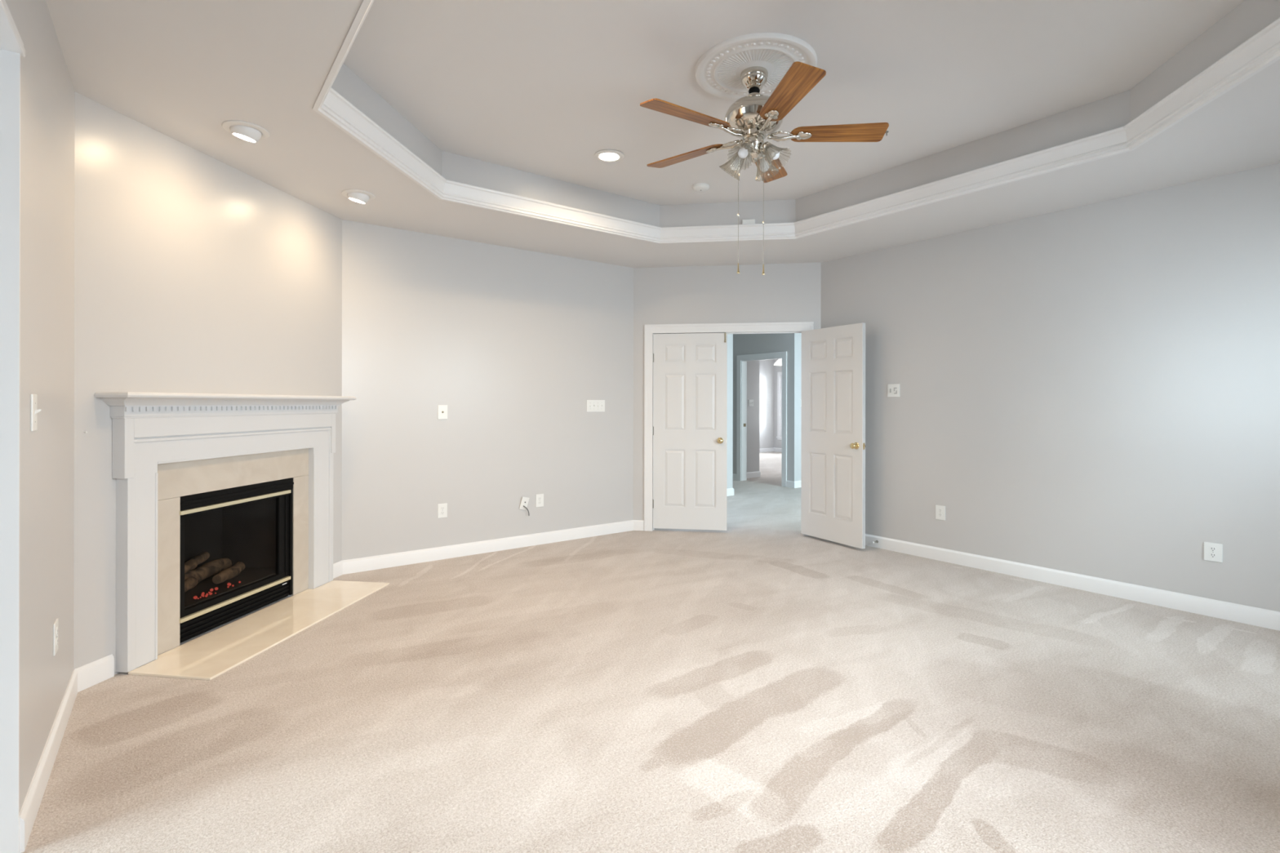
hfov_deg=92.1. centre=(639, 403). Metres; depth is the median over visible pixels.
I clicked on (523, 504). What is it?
cable plate
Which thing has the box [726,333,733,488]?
wall
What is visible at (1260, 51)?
crown molding
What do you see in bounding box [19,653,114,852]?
baseboard
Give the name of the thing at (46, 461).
wall
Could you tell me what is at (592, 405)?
light switch
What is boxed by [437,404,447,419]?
cable jack
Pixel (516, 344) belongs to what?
wall
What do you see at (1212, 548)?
socket
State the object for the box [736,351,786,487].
door frame
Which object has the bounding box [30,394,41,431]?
light switch
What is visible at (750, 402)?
light switch
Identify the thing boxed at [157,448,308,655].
marble surround
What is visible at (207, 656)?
hearth slab
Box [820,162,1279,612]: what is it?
wall
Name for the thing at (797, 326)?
door frame
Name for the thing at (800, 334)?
wall
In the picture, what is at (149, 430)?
fireplace mantel
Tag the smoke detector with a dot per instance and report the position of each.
(700, 187)
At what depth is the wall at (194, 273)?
3.31 m
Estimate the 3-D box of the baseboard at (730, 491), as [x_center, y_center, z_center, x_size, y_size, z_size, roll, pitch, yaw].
[-0.424,1.267,9.205,2.514,0.107,2.594,0,0,-37]
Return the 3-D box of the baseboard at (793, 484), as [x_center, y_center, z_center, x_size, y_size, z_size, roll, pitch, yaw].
[3.321,1.273,12.013,4.224,0.107,2.624,0,0,-37]
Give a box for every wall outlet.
[53,618,58,656]
[437,502,447,518]
[535,493,543,506]
[935,505,945,520]
[1204,542,1222,562]
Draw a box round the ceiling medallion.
[694,32,817,100]
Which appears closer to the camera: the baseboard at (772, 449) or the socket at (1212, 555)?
the socket at (1212, 555)
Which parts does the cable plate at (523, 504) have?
plate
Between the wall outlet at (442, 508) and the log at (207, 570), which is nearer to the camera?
the log at (207, 570)
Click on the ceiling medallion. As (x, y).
(717, 71)
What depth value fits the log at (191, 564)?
3.79 m
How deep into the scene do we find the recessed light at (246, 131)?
3.16 m
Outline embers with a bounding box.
[193,581,240,599]
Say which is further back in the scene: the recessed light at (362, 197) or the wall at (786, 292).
the wall at (786, 292)
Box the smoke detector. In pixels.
[692,182,709,191]
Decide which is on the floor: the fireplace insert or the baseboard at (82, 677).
the fireplace insert
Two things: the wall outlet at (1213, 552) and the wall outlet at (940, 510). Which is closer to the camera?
the wall outlet at (1213, 552)
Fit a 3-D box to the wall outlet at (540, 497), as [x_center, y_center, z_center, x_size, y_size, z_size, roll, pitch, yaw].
[-0.941,0.907,5.792,0.082,0.120,0.009,0,0,-37]
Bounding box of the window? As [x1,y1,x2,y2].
[776,372,782,439]
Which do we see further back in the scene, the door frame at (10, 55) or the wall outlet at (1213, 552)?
the wall outlet at (1213, 552)
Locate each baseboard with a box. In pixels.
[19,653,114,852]
[333,520,644,578]
[726,488,733,496]
[733,473,800,488]
[746,447,782,478]
[865,533,1279,631]
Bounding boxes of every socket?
[1209,546,1216,551]
[1209,552,1216,558]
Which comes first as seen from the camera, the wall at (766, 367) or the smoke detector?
the smoke detector
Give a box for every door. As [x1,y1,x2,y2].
[652,332,727,530]
[800,322,865,548]
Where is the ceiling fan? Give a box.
[640,61,888,275]
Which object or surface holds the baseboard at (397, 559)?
attached to the wall at (516, 344)
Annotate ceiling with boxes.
[45,0,1279,267]
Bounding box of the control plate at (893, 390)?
[887,383,899,397]
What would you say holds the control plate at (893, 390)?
attached to the wall at (1093, 389)
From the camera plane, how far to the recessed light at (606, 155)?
4.33 m
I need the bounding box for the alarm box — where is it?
[742,218,755,224]
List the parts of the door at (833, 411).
knob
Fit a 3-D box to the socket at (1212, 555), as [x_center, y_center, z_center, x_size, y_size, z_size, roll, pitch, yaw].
[3.570,0.944,3.846,0.003,0.033,0.033,0,0,-37]
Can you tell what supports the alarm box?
attached to the ceiling
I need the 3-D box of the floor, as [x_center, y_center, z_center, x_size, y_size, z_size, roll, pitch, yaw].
[0.547,1.362,7.242,17.600,0.080,12.700,0,0,-37]
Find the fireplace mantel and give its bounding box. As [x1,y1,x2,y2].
[94,391,356,672]
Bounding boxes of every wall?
[5,0,74,812]
[73,91,342,675]
[341,219,633,560]
[632,262,821,519]
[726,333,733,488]
[733,333,799,480]
[746,360,759,471]
[759,359,773,448]
[773,359,782,448]
[799,333,801,480]
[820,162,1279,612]
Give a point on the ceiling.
(516, 97)
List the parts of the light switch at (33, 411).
plate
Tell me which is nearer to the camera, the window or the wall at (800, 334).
the wall at (800, 334)
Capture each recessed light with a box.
[221,120,270,142]
[341,189,375,204]
[594,149,624,162]
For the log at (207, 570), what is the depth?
3.91 m
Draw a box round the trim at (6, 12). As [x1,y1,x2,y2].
[0,0,25,57]
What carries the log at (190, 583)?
in the fireplace insert
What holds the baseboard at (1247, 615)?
attached to the wall at (1093, 389)
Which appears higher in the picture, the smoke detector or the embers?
the smoke detector
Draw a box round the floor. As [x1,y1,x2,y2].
[21,451,1279,852]
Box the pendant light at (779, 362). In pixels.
[773,359,782,365]
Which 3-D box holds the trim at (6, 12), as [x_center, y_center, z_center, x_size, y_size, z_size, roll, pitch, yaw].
[-0.950,-1.042,0.666,0.012,0.044,2.910,0,0,-37]
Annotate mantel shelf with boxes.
[94,391,356,399]
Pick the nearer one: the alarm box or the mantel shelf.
the mantel shelf
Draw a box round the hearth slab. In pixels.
[128,580,389,679]
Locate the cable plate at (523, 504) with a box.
[519,497,529,515]
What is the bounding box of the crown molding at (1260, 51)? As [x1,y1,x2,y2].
[312,0,1279,244]
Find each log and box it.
[184,551,209,573]
[184,557,231,583]
[184,577,198,592]
[212,561,244,584]
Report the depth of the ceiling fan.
3.16 m
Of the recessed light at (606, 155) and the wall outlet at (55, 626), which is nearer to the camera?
the wall outlet at (55, 626)
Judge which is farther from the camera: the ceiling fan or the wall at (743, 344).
the wall at (743, 344)
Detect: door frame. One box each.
[0,9,20,852]
[644,321,813,536]
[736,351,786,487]
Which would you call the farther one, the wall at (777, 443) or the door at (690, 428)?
the wall at (777, 443)
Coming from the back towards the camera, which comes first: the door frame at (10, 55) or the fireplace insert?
the fireplace insert
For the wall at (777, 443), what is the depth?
17.15 m
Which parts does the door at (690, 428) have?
knob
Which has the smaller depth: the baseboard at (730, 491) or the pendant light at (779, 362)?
the baseboard at (730, 491)
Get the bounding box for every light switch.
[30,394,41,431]
[586,400,604,412]
[748,400,753,406]
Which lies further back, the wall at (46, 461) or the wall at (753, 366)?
the wall at (753, 366)
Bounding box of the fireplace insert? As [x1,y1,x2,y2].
[179,478,293,643]
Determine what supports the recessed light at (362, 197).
in the ceiling
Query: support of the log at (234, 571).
in the fireplace insert
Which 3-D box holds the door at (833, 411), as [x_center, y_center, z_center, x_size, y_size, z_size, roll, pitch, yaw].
[1.818,0.286,5.862,0.161,2.024,0.783,0,0,-30]

